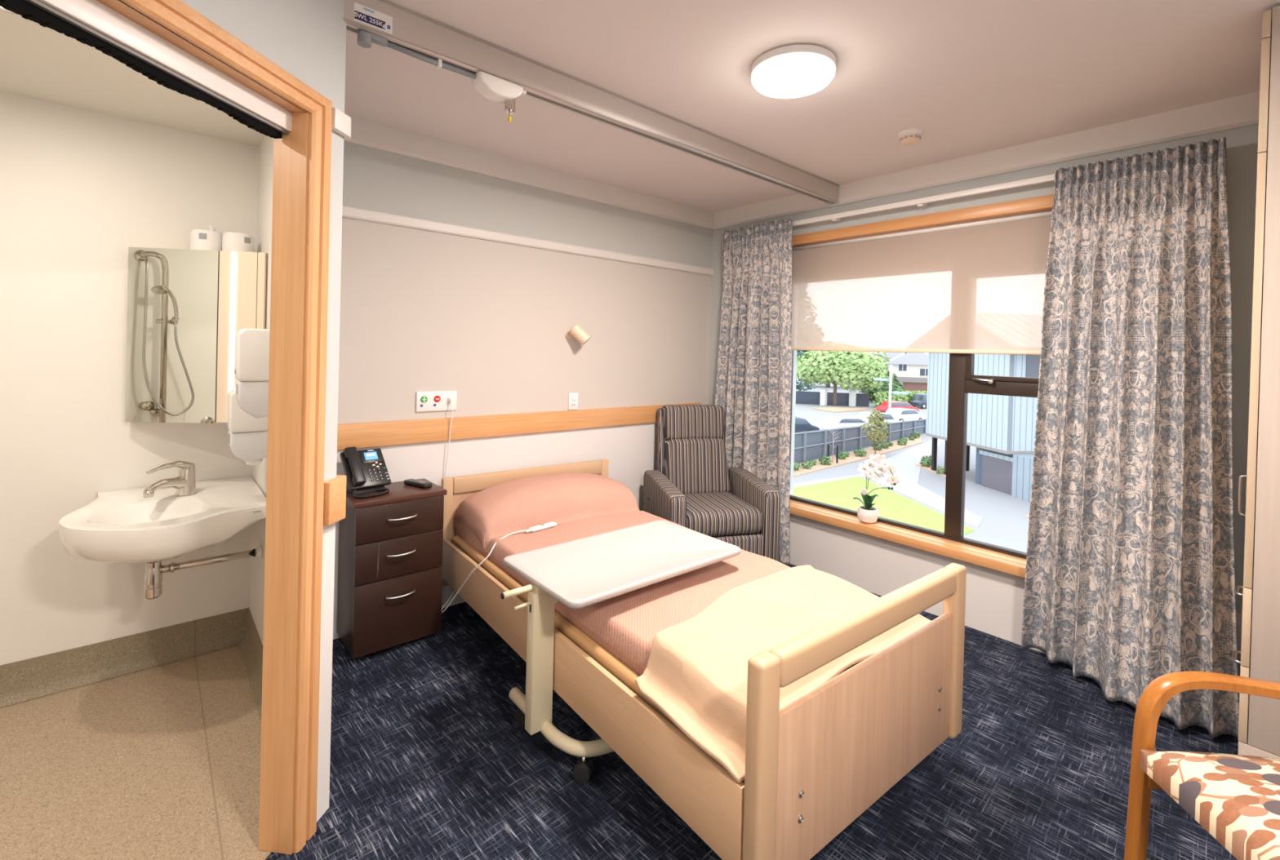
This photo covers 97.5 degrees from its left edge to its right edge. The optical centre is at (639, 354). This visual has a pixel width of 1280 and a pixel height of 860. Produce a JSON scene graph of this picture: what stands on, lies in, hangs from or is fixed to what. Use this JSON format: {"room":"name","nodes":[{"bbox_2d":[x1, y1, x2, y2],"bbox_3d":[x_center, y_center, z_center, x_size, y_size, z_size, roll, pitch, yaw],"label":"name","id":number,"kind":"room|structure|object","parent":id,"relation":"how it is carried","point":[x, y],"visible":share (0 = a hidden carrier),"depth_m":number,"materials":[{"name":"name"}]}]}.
{"room":"care facility","nodes":[
{"label":"care facility","id":0,"kind":"room"},
{"bbox_2d":[0,91,258,665],"bbox_3d":[-2.603,0.087,2.040,2.020,2.483,0.104,1,1,-41],"label":"wall","id":1,"kind":"structure","parent":0,"point":[79,188],"depth_m":2.27,"materials":[{"name":"paint"}]},
{"bbox_2d":[0,608,248,707],"bbox_3d":[-2.536,1.258,2.036,1.850,0.145,0.041,1,1,-41],"label":"baseboard","id":2,"kind":"structure","parent":1,"relation":"attached to","point":[33,678],"depth_m":2.35,"materials":[{"name":"plastic"}]},
{"bbox_2d":[124,247,266,423],"bbox_3d":[-1.868,-0.076,2.368,0.443,0.724,0.347,1,1,-41],"label":"upper cabinet","id":3,"kind":"object","parent":1,"relation":"attached to","point":[187,308],"visible":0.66,"depth_m":2.34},
{"bbox_2d":[189,225,222,250],"bbox_3d":[-1.881,-0.502,2.440,0.117,0.126,0.118,1,1,-41],"label":"toilet roll","id":4,"kind":"object","parent":3,"relation":"on","point":[200,239],"visible":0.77,"depth_m":2.40,"materials":[{"name":"paper"}]},
{"bbox_2d":[222,231,253,252],"bbox_3d":[-1.775,-0.485,2.481,0.116,0.098,0.116,1,1,-41],"label":"toilet roll","id":5,"kind":"object","parent":3,"relation":"on","point":[231,242],"visible":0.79,"depth_m":2.44,"materials":[{"name":"paper"}]},
{"bbox_2d":[0,9,265,146],"bbox_3d":[-1.509,-0.997,0.875,1.908,0.078,3.070,1,1,-41],"label":"ceiling","id":6,"kind":"structure","parent":0,"point":[37,61],"depth_m":2.04,"materials":[{"name":"white paint"}]},
{"bbox_2d":[0,6,18,14],"bbox_3d":[-1.746,-0.964,1.544,0.100,0.008,0.100,1,1,-41],"label":"recessed light","id":7,"kind":"object","parent":6,"relation":"in","point":[1,7],"visible":0.11,"depth_m":1.57,"materials":[{"name":"silver metal"}]},
{"bbox_2d":[248,135,274,644],"bbox_3d":[-1.393,0.117,2.179,0.033,2.483,1.276,1,1,-41],"label":"wall","id":8,"kind":"structure","parent":0,"point":[265,171],"depth_m":2.44,"materials":[{"name":"paint"}]},
{"bbox_2d":[58,476,266,564],"bbox_3d":[-1.823,0.653,2.181,0.594,0.150,0.723,1,1,-41],"label":"basin","id":9,"kind":"object","parent":8,"relation":"attached to","point":[122,526],"visible":0.99,"depth_m":2.06,"materials":[{"name":"white ceramic"}]},
{"bbox_2d":[142,461,196,497],"bbox_3d":[-1.883,0.504,2.253,0.068,0.143,0.202,2,0,9],"label":"mixer tap","id":10,"kind":"object","parent":9,"relation":"on","point":[184,484],"visible":1,"depth_m":2.28,"materials":[{"name":"silver metal"}]},
{"bbox_2d":[143,545,262,599],"bbox_3d":[-1.749,0.833,2.264,0.373,0.208,0.054,1,1,-41],"label":"trap","id":11,"kind":"object","parent":9,"relation":"attached to","point":[154,571],"visible":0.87,"depth_m":2.18,"materials":[{"name":"silver metal"}]},
{"bbox_2d":[143,565,162,599],"bbox_3d":[-1.871,0.875,2.159,0.054,0.120,0.054,1,1,-41],"label":"bottle","id":12,"kind":"object","parent":11,"relation":"on","point":[153,574],"depth_m":2.14,"materials":[{"name":"silver metal"}]},
{"bbox_2d":[226,387,267,465],"bbox_3d":[-1.532,0.284,2.204,0.144,0.302,0.110,1,1,-41],"label":"soap dispenser","id":13,"kind":"object","parent":8,"relation":"attached to","point":[247,436],"visible":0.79,"depth_m":2.16,"materials":[{"name":"white plastic"}]},
{"bbox_2d":[239,608,262,720],"bbox_3d":[-1.453,1.285,2.170,0.040,0.145,1.250,1,1,-41],"label":"baseboard","id":14,"kind":"structure","parent":8,"relation":"attached to","point":[251,646],"depth_m":2.40,"materials":[{"name":"plastic"}]},
{"bbox_2d":[234,328,270,418],"bbox_3d":[-1.379,0.068,2.033,0.144,0.319,0.110,1,1,-41],"label":"soap dispenser","id":15,"kind":"object","parent":8,"relation":"attached to","point":[251,366],"visible":0.79,"depth_m":1.98,"materials":[{"name":"white plastic"}]},
{"bbox_2d":[180,0,346,822],"bbox_3d":[-1.005,0.135,1.116,0.050,2.483,1.172,2,0,7],"label":"wall","id":16,"kind":"structure","parent":0,"point":[329,27],"depth_m":1.64,"materials":[{"name":"paint"}]},
{"bbox_2d":[323,475,346,525],"bbox_3d":[-0.916,0.433,1.675,0.050,0.124,0.102,2,0,7],"label":"trim","id":17,"kind":"structure","parent":16,"relation":"attached to","point":[335,489],"depth_m":1.65,"materials":[{"name":"brown wood"}]},
{"bbox_2d":[331,106,351,140],"bbox_3d":[-0.885,-0.683,1.666,0.039,0.060,0.102,1,0,-9],"label":"trim","id":18,"kind":"structure","parent":16,"relation":"attached to","point":[341,122],"depth_m":1.65,"materials":[{"name":"white"}]},
{"bbox_2d":[333,141,712,639],"bbox_3d":[-0.528,0.130,3.609,3.090,2.483,0.260,1,1,-41],"label":"wall","id":19,"kind":"structure","parent":0,"point":[486,322],"depth_m":3.22,"materials":[{"name":"paint"}]},
{"bbox_2d":[415,391,457,412],"bbox_3d":[-1.062,0.246,2.951,0.214,0.104,0.039,1,1,-41],"label":"panel","id":20,"kind":"object","parent":19,"relation":"attached to","point":[435,401],"visible":1,"depth_m":2.95,"materials":[{"name":"white plastic"}]},
{"bbox_2d":[444,402,453,478],"bbox_3d":[-1.023,0.749,2.981,0.043,0.989,0.020,1,0,-7],"label":"cable","id":21,"kind":"object","parent":20,"relation":"attached to","point":[451,402],"visible":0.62,"depth_m":2.98,"materials":[{"name":"white plastic"}]},
{"bbox_2d":[337,402,701,450],"bbox_3d":[-0.575,0.407,3.390,2.740,0.119,0.022,1,1,-41],"label":"trim","id":22,"kind":"structure","parent":19,"relation":"attached to","point":[361,435],"depth_m":3.12,"materials":[{"name":"brown wood"}]},
{"bbox_2d":[342,204,713,275],"bbox_3d":[-0.510,-0.659,3.416,2.840,0.056,0.020,1,1,-41],"label":"trim","id":23,"kind":"structure","parent":19,"relation":"attached to","point":[348,211],"depth_m":3.19,"materials":[{"name":"white"}]},
{"bbox_2d":[343,113,713,229],"bbox_3d":[-0.498,-1.050,3.411,2.840,0.121,0.026,1,1,-41],"label":"trim","id":24,"kind":"structure","parent":19,"relation":"attached to","point":[365,132],"depth_m":3.19,"materials":[{"name":"white paint"}]},
{"bbox_2d":[568,392,577,409],"bbox_3d":[-0.418,0.295,3.528,0.070,0.105,0.015,1,1,-41],"label":"wall switch","id":25,"kind":"object","parent":19,"relation":"attached to","point":[572,397],"visible":1,"depth_m":3.52,"materials":[{"name":"white plastic"}]},
{"bbox_2d":[570,402,576,407],"bbox_3d":[-0.416,0.317,3.525,0.040,0.028,0.004,1,1,-41],"label":"socket","id":26,"kind":"object","parent":25,"relation":"attached to","point":[572,404],"depth_m":3.52,"materials":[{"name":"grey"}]},
{"bbox_2d":[565,324,591,345],"bbox_3d":[-0.383,-0.121,3.463,0.163,0.129,0.095,2,0,16],"label":"reading lamp","id":27,"kind":"object","parent":19,"relation":"attached to","point":[582,336],"visible":1,"depth_m":3.43,"materials":[{"name":"beige"}]},
{"bbox_2d":[0,564,1238,859],"bbox_3d":[0.017,1.432,1.285,4.820,0.060,4.620,1,1,-41],"label":"floor","id":28,"kind":"structure","parent":0,"point":[430,759],"depth_m":1.85,"materials":[{"name":"blue carpet"}]},
{"bbox_2d":[337,478,447,660],"bbox_3d":[-1.179,1.003,2.666,0.412,0.717,0.324,1,1,-41],"label":"nightstand","id":29,"kind":"object","parent":28,"relation":"on","point":[391,544],"visible":0.94,"depth_m":2.56,"materials":[{"name":"brown wood"}]},
{"bbox_2d":[339,446,391,498],"bbox_3d":[-1.259,0.537,2.611,0.211,0.210,0.185,2,1,41],"label":"desk phone","id":30,"kind":"object","parent":29,"relation":"on","point":[366,472],"visible":0.99,"depth_m":2.60,"materials":[{"name":"black plastic"}]},
{"bbox_2d":[404,479,432,488],"bbox_3d":[-1.092,0.634,2.763,0.165,0.023,0.048,2,0,31],"label":"remote control","id":31,"kind":"object","parent":29,"relation":"on","point":[414,482],"visible":1,"depth_m":2.74,"materials":[{"name":"black plastic"}]},
{"bbox_2d":[500,520,740,783],"bbox_3d":[-0.096,1.087,2.167,0.955,0.613,0.526,1,1,-41],"label":"table","id":32,"kind":"object","parent":28,"relation":"on","point":[584,572],"visible":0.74,"depth_m":2.01,"materials":[{"name":"grey laminate"}]},
{"bbox_2d":[441,458,966,859],"bbox_3d":[0.020,1.037,2.418,1.049,0.715,2.151,1,1,-38],"label":"hospital bed","id":33,"kind":"object","parent":28,"relation":"on","point":[815,763],"visible":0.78,"depth_m":1.55,"materials":[{"name":"brown wood"}]},
{"bbox_2d":[441,529,525,613],"bbox_3d":[-0.801,1.054,2.712,0.444,0.446,0.240,2,0,34],"label":"cord","id":34,"kind":"object","parent":33,"relation":"hanging from","point":[493,547],"visible":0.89,"depth_m":2.63,"materials":[{"name":"white plastic"}]},
{"bbox_2d":[453,472,791,675],"bbox_3d":[0.011,0.849,2.433,0.957,0.321,2.011,1,1,-38],"label":"bedspread","id":35,"kind":"object","parent":33,"relation":"on","point":[581,505],"visible":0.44,"depth_m":2.59,"materials":[{"name":"fabric"}]},
{"bbox_2d":[524,521,556,533],"bbox_3d":[-0.484,0.844,2.741,0.036,0.020,0.180,2,1,43],"label":"bed remote control","id":36,"kind":"object","parent":35,"relation":"on","point":[549,525],"visible":1,"depth_m":2.73,"materials":[{"name":"white plastic"}]},
{"bbox_2d":[635,564,930,783],"bbox_3d":[0.476,0.918,1.822,1.059,0.155,0.534,1,1,-38],"label":"blanket","id":37,"kind":"object","parent":35,"relation":"on","point":[695,673],"visible":0.74,"depth_m":1.63,"materials":[{"name":"beige fabric"}]},
{"bbox_2d":[642,404,781,561],"bbox_3d":[0.429,0.878,3.697,0.732,1.035,0.697,1,0,-16],"label":"recliner","id":38,"kind":"object","parent":28,"relation":"on","point":[692,486],"visible":0.71,"depth_m":3.74,"materials":[{"name":"fabric"}]},
{"bbox_2d":[661,404,724,439],"bbox_3d":[0.374,0.475,3.935,0.458,0.235,0.135,1,0,-16],"label":"cushion","id":39,"kind":"object","parent":38,"relation":"on","point":[678,422],"depth_m":3.88,"materials":[{"name":"fabric"}]},
{"bbox_2d":[662,438,730,493],"bbox_3d":[0.384,0.767,3.876,0.488,0.372,0.154,1,0,-16],"label":"cushion","id":40,"kind":"object","parent":38,"relation":"on","point":[693,465],"depth_m":3.82,"materials":[{"name":"fabric"}]},
{"bbox_2d":[683,492,762,537],"bbox_3d":[0.446,1.019,3.641,0.508,0.155,0.570,1,0,-16],"label":"seat cushion","id":41,"kind":"object","parent":38,"relation":"on","point":[711,514],"depth_m":3.42,"materials":[{"name":"fabric"}]},
{"bbox_2d":[1124,671,1279,859],"bbox_3d":[1.438,0.980,1.010,0.651,0.925,0.601,2,0,6],"label":"chair","id":42,"kind":"object","parent":28,"relation":"on","point":[1235,799],"visible":1,"depth_m":1.21,"materials":[{"name":"multicoloured fabric"}]},
{"bbox_2d":[1139,750,1279,859],"bbox_3d":[1.405,0.918,1.013,0.560,0.087,0.508,2,0,6],"label":"seat cushion","id":43,"kind":"object","parent":42,"relation":"on","point":[1235,799],"depth_m":1.14,"materials":[{"name":"multicoloured fabric"}]},
{"bbox_2d":[1231,5,1279,759],"bbox_3d":[2.283,0.222,1.722,0.759,2.470,0.620,1,1,-41],"label":"wardrobe","id":44,"kind":"object","parent":28,"relation":"on","point":[1259,719],"visible":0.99,"depth_m":1.66,"materials":[{"name":"brown wood"}]},
{"bbox_2d":[342,0,1259,711],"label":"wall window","id":45,"kind":"structure","parent":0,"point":[994,599],"depth_m":2.78,"materials":[{"name":"paint"}]},
{"bbox_2d":[471,71,526,122],"bbox_3d":[-0.507,-0.925,2.043,0.200,0.136,0.076,1,1,-41],"label":"trolley","id":46,"kind":"object","parent":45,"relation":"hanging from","point":[493,88],"visible":1,"depth_m":2.01,"materials":[{"name":"white plastic"}]},
{"bbox_2d":[789,207,1053,565],"bbox_3d":[1.654,0.155,3.175,0.137,1.781,2.020,1,1,-41],"label":"window","id":47,"kind":"structure","parent":45,"relation":"attached to","point":[962,381],"depth_m":3.09,"materials":[{"name":"brown wood"}]},
{"bbox_2d":[853,453,899,524],"bbox_3d":[1.424,0.805,3.369,0.122,0.427,0.264,1,1,-41],"label":"orchid plant","id":48,"kind":"object","parent":47,"relation":"on","point":[877,464],"visible":1,"depth_m":3.36,"materials":[{"name":"white plant"}]},
{"bbox_2d":[791,209,1052,355],"bbox_3d":[1.659,-0.368,3.164,0.036,0.719,1.960,1,1,-41],"label":"roller blind","id":49,"kind":"object","parent":45,"relation":"attached to","point":[976,286],"visible":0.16,"depth_m":3.18,"materials":[{"name":"beige fabric"}]},
{"bbox_2d":[792,173,1054,226],"bbox_3d":[1.492,-0.845,3.217,0.086,0.039,2.520,1,1,-41],"label":"track","id":50,"kind":"object","parent":45,"relation":"attached to","point":[923,202],"visible":0.5,"depth_m":3.05,"materials":[{"name":"white plastic"}]},
{"bbox_2d":[715,217,792,565],"bbox_3d":[0.766,0.235,3.947,0.114,2.275,0.735,1,1,-40],"label":"curtain","id":51,"kind":"object","parent":50,"relation":"hanging from","point":[753,380],"visible":0.7,"depth_m":3.87,"materials":[{"name":"fabric"}]},
{"bbox_2d":[1021,137,1239,738],"bbox_3d":[2.021,0.286,2.351,0.248,2.280,0.715,1,0,-37],"label":"curtain","id":52,"kind":"object","parent":50,"relation":"hanging from","point":[1130,580],"visible":0.99,"depth_m":2.33,"materials":[{"name":"fabric"}]},
{"bbox_2d":[344,0,1279,213],"bbox_3d":[0.390,-1.134,1.547,4.450,0.120,4.700,1,1,-41],"label":"ceiling","id":53,"kind":"structure","parent":0,"point":[975,77],"depth_m":2.15,"materials":[{"name":"paint"}]},
{"bbox_2d":[751,44,835,98],"bbox_3d":[0.566,-1.039,2.085,0.304,0.068,0.304,1,1,-41],"label":"ceiling lamp","id":54,"kind":"object","parent":53,"relation":"attached to","point":[797,70],"visible":1,"depth_m":2.01,"materials":[{"name":"white plastic"}]},
{"bbox_2d":[897,128,922,145],"bbox_3d":[1.291,-1.034,2.683,0.104,0.050,0.104,1,1,-41],"label":"smoke detector","id":55,"kind":"object","parent":53,"relation":"attached to","point":[909,136],"visible":1,"depth_m":2.65,"materials":[{"name":"white plastic"}]},
{"bbox_3d":[-1.037,-0.889,1.044,0.797,0.436,0.727,1,1,-41],"label":"wall slanted inner header","id":56,"kind":"structure","parent":0,"visible":0},
{"bbox_2d":[97,0,332,855],"bbox_3d":[-1.031,0.326,1.048,0.114,2.101,1.161,2,0,7],"label":"door frame","id":57,"kind":"structure","parent":56,"relation":"in","point":[300,216],"depth_m":1.54,"materials":[{"name":"brown wood"}]},
{"bbox_2d":[0,0,292,138],"bbox_3d":[-1.035,-0.619,1.044,0.052,0.081,0.993,2,0,7],"label":"door track","id":58,"kind":"object","parent":57,"relation":"attached to","point":[92,23],"visible":1,"depth_m":1.16,"materials":[{"name":"white metal"}]},
{"label":"outside","id":59,"kind":"structure","parent":0,"visible":0},
{"bbox_2d":[793,377,1030,552],"bbox_3d":[43.219,7.082,107.961,199.400,0.100,220.000,1,1,-41],"label":"ground","id":60,"kind":"structure","parent":59,"point":[1004,523],"depth_m":28.43,"materials":[{"name":"concrete"}]},
{"bbox_2d":[795,350,817,391],"bbox_3d":[24.121,-5.210,92.605,11.627,25.003,12.752,1,1,-41],"label":"conifer","id":61,"kind":"object","parent":60,"relation":"on","point":[801,385],"visible":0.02,"depth_m":90.32,"materials":[{"name":"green plant"}]},
{"bbox_2d":[795,417,819,432],"bbox_3d":[12.370,5.887,46.099,4.420,1.550,1.820,1,0,-13],"label":"car","id":62,"kind":"object","parent":60,"relation":"on","point":[801,424],"visible":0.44,"depth_m":45.42,"materials":[{"name":"blue paint"}]},
{"bbox_2d":[819,389,827,405],"bbox_3d":[24.424,5.720,74.743,0.750,2.110,0.850,1,1,-41],"label":"gate pillar","id":63,"kind":"structure","parent":60,"relation":"on","point":[823,400],"depth_m":74.53,"materials":[{"name":"white concrete"}]},
{"bbox_2d":[795,391,869,406],"bbox_3d":[24.511,5.921,75.669,12.000,1.700,0.100,2,0,10],"label":"fence","id":64,"kind":"object","parent":60,"relation":"on","point":[802,397],"visible":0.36,"depth_m":75.45,"materials":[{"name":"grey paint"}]},
{"bbox_2d":[812,407,870,412],"bbox_3d":[24.956,6.755,69.692,8.474,0.100,4.020,1,0,-36],"label":"bed","id":65,"kind":"object","parent":60,"relation":"on","point":[825,409],"visible":1,"depth_m":68.83,"materials":[{"name":"beige soil"}]},
{"bbox_2d":[796,351,889,405],"bbox_3d":[26.016,2.601,74.862,13.164,8.455,9.525,2,0,34],"label":"broadleaf tree","id":66,"kind":"object","parent":60,"relation":"on","point":[857,369],"visible":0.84,"depth_m":71.75,"materials":[{"name":"green plant"}]},
{"bbox_2d":[819,415,870,429],"bbox_3d":[17.753,6.062,48.136,4.420,1.450,1.820,1,0,-17],"label":"car","id":67,"kind":"object","parent":60,"relation":"on","point":[838,421],"visible":0.59,"depth_m":47.32,"materials":[{"name":"white paint"}]},
{"bbox_2d":[848,390,857,406],"bbox_3d":[28.157,5.819,74.412,0.750,2.110,0.850,1,1,-41],"label":"gate pillar","id":68,"kind":"structure","parent":60,"relation":"on","point":[852,394],"depth_m":74.19,"materials":[{"name":"white concrete"}]},
{"bbox_2d":[793,434,922,476],"bbox_3d":[16.006,6.795,39.056,25.082,0.100,1.879,1,1,-45],"label":"mulch bed","id":69,"kind":"object","parent":60,"relation":"on","point":[851,458],"visible":0.52,"depth_m":36.40,"materials":[{"name":"brown soil"}]},
{"bbox_2d":[793,462,801,470],"bbox_3d":[8.817,6.388,32.142,0.707,0.577,0.811,2,1,42],"label":"plant","id":70,"kind":"object","parent":69,"relation":"on","point":[795,465],"visible":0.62,"depth_m":31.97,"materials":[{"name":"green plant"}]},
{"bbox_2d":[800,461,813,469],"bbox_3d":[9.731,6.441,32.661,0.606,0.494,0.695,1,0,-32],"label":"plant","id":71,"kind":"object","parent":69,"relation":"on","point":[809,464],"visible":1,"depth_m":32.55,"materials":[{"name":"green plant"}]},
{"bbox_2d":[807,458,817,466],"bbox_3d":[10.367,6.482,33.778,0.579,0.412,0.506,1,0,-18],"label":"plant","id":72,"kind":"object","parent":69,"relation":"on","point":[813,462],"visible":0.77,"depth_m":33.64,"materials":[{"name":"green plant"}]},
{"bbox_2d":[818,455,831,465],"bbox_3d":[11.207,6.426,34.014,0.741,0.604,0.849,1,0,-1],"label":"plant","id":73,"kind":"object","parent":69,"relation":"on","point":[821,460],"visible":1,"depth_m":33.92,"materials":[{"name":"green plant"}]},
{"bbox_2d":[822,426,843,463],"bbox_3d":[11.936,5.579,34.858,1.519,2.301,1.330,1,1,-41],"label":"bare sapling","id":74,"kind":"object","parent":69,"relation":"on","point":[837,455],"visible":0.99,"depth_m":34.70,"materials":[{"name":"grey plant"}]},
{"bbox_2d":[835,451,846,459],"bbox_3d":[12.893,6.489,35.991,0.733,0.522,0.640,2,0,14],"label":"plant","id":75,"kind":"object","parent":69,"relation":"on","point":[842,456],"visible":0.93,"depth_m":35.85,"materials":[{"name":"green plant"}]},
{"bbox_2d":[853,448,866,457],"bbox_3d":[14.588,6.481,37.146,0.775,0.632,0.888,1,1,-45],"label":"plant","id":76,"kind":"object","parent":69,"relation":"on","point":[858,451],"visible":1,"depth_m":37.00,"materials":[{"name":"green plant"}]},
{"bbox_2d":[871,444,882,450],"bbox_3d":[16.811,6.553,39.788,0.772,0.549,0.674,1,0,-29],"label":"plant","id":77,"kind":"object","parent":69,"relation":"on","point":[878,446],"visible":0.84,"depth_m":39.62,"materials":[{"name":"green plant"}]},
{"bbox_2d":[881,442,889,448],"bbox_3d":[17.685,6.603,40.572,0.573,0.467,0.656,1,0,-14],"label":"plant","id":78,"kind":"object","parent":69,"relation":"on","point":[883,446],"visible":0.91,"depth_m":40.45,"materials":[{"name":"green plant"}]},
{"bbox_2d":[887,441,893,446],"bbox_3d":[18.538,6.650,41.693,0.541,0.384,0.470,2,0,3],"label":"plant","id":79,"kind":"object","parent":69,"relation":"on","point":[890,443],"visible":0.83,"depth_m":41.58,"materials":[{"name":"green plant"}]},
{"bbox_2d":[897,438,906,445],"bbox_3d":[19.740,6.601,42.297,0.707,0.577,0.811,2,0,17],"label":"plant","id":80,"kind":"object","parent":69,"relation":"on","point":[900,441],"visible":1,"depth_m":42.17,"materials":[{"name":"green plant"}]},
{"bbox_2d":[907,435,915,440],"bbox_3d":[21.775,6.700,45.039,0.580,0.412,0.504,1,1,-40],"label":"plant","id":81,"kind":"object","parent":69,"relation":"on","point":[912,437],"visible":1,"depth_m":44.95,"materials":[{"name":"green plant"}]},
{"bbox_2d":[910,431,920,438],"bbox_3d":[22.603,6.637,46.184,0.741,0.604,0.849,1,0,-26],"label":"plant","id":82,"kind":"object","parent":69,"relation":"on","point":[918,435],"visible":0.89,"depth_m":46.06,"materials":[{"name":"green plant"}]},
{"bbox_2d":[794,418,926,463],"bbox_3d":[15.797,5.756,40.327,26.635,2.070,0.172,1,1,-45],"label":"fence","id":83,"kind":"object","parent":60,"relation":"on","point":[810,445],"visible":0.58,"depth_m":38.35,"materials":[{"name":"grey"}]},
{"bbox_2d":[857,411,900,423],"bbox_3d":[21.572,6.066,51.060,4.420,1.600,1.820,1,0,-23],"label":"car","id":84,"kind":"object","parent":60,"relation":"on","point":[889,418],"visible":0.26,"depth_m":50.51,"materials":[{"name":"white paint"}]},
{"bbox_2d":[857,371,904,401],"bbox_3d":[34.644,4.478,81.349,5.820,5.198,6.883,1,1,-41],"label":"evergreen tree","id":85,"kind":"object","parent":60,"relation":"on","point":[895,386],"visible":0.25,"depth_m":79.81,"materials":[{"name":"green plant"}]},
{"bbox_2d":[792,476,973,534],"bbox_3d":[8.218,6.702,24.920,8.974,0.100,11.136,1,0,-5],"label":"lawn","id":86,"kind":"structure","parent":60,"relation":"on","point":[890,504],"depth_m":25.71,"materials":[{"name":"green plant"}]},
{"bbox_2d":[866,351,902,390],"bbox_3d":[49.885,3.074,112.025,9.700,8.200,10.200,2,0,20],"label":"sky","id":87,"kind":"structure","parent":60,"relation":"on","point":[890,355],"depth_m":107.44,"materials":[{"name":"white"}]},
{"bbox_2d":[793,440,982,528],"bbox_3d":[17.464,6.917,32.829,8.990,0.100,27.688,2,1,44],"label":"footpath","id":88,"kind":"structure","parent":60,"relation":"on","point":[904,463],"depth_m":30.05,"materials":[{"name":"concrete"}]},
{"bbox_2d":[860,408,889,453],"bbox_3d":[15.933,5.244,38.109,1.751,3.133,1.808,1,1,-41],"label":"leafy shrub","id":89,"kind":"object","parent":88,"relation":"on","point":[881,435],"visible":1,"depth_m":37.78,"materials":[{"name":"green plant"}]},
{"bbox_2d":[873,364,908,413],"bbox_3d":[24.016,3.959,53.923,0.220,5.900,3.400,1,1,-41],"label":"street sign","id":90,"kind":"object","parent":60,"relation":"on","point":[890,380],"visible":0.96,"depth_m":53.83,"materials":[{"name":"white metal"}]},
{"bbox_2d":[875,400,919,413],"bbox_3d":[30.013,6.235,65.428,4.520,1.500,1.820,1,0,-12],"label":"car","id":91,"kind":"object","parent":60,"relation":"on","point":[883,407],"visible":0.69,"depth_m":64.71,"materials":[{"name":"red paint"}]},
{"bbox_2d":[872,390,927,407],"bbox_3d":[35.879,6.064,76.083,12.297,2.396,1.772,1,0,-30],"label":"hedge","id":92,"kind":"object","parent":60,"relation":"on","point":[882,397],"visible":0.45,"depth_m":74.34,"materials":[{"name":"green plant"}]},
{"bbox_2d":[885,408,925,422],"bbox_3d":[26.562,6.207,56.597,4.520,1.500,1.820,1,0,-26],"label":"car","id":93,"kind":"object","parent":60,"relation":"on","point":[900,415],"visible":0.7,"depth_m":55.75,"materials":[{"name":"white paint"}]},
{"bbox_2d":[885,352,928,391],"bbox_3d":[46.829,3.103,96.587,8.700,8.200,9.200,2,0,20],"label":"house","id":94,"kind":"structure","parent":60,"relation":"on","point":[911,369],"depth_m":92.76,"materials":[{"name":"beige"}]},
{"bbox_2d":[908,393,927,408],"bbox_3d":[38.029,6.178,74.652,4.320,1.900,1.820,1,0,-21],"label":"car","id":95,"kind":"object","parent":60,"relation":"on","point":[918,399],"visible":0.51,"depth_m":73.61,"materials":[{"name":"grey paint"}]},
{"bbox_2d":[915,463,946,476],"bbox_3d":[17.443,6.871,33.526,1.461,0.100,5.270,2,0,16],"label":"mulch bed","id":96,"kind":"object","parent":60,"relation":"on","point":[928,468],"visible":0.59,"depth_m":33.49,"materials":[{"name":"brown soil"}]},
{"bbox_2d":[920,458,931,466],"bbox_3d":[17.378,6.618,34.180,0.733,0.522,0.641,1,0,-11],"label":"plant","id":97,"kind":"object","parent":96,"relation":"on","point":[924,462],"visible":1,"depth_m":34.06,"materials":[{"name":"green plant"}]},
{"bbox_2d":[920,455,931,463],"bbox_3d":[17.903,6.583,34.874,0.888,0.632,0.775,2,0,20],"label":"plant","id":98,"kind":"object","parent":96,"relation":"on","point":[923,457],"visible":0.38,"depth_m":34.80,"materials":[{"name":"green plant"}]},
{"bbox_2d":[935,466,945,474],"bbox_3d":[17.268,6.661,32.201,0.540,0.439,0.617,2,0,4],"label":"plant","id":99,"kind":"object","parent":96,"relation":"on","point":[938,470],"visible":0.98,"depth_m":32.10,"materials":[{"name":"green plant"}]},
{"bbox_2d":[904,352,1039,502],"bbox_3d":[25.299,2.461,29.953,16.720,9.293,11.650,1,0,-9],"label":"neighbouring building","id":100,"kind":"structure","parent":60,"relation":"on","point":[1002,429],"depth_m":28.34,"materials":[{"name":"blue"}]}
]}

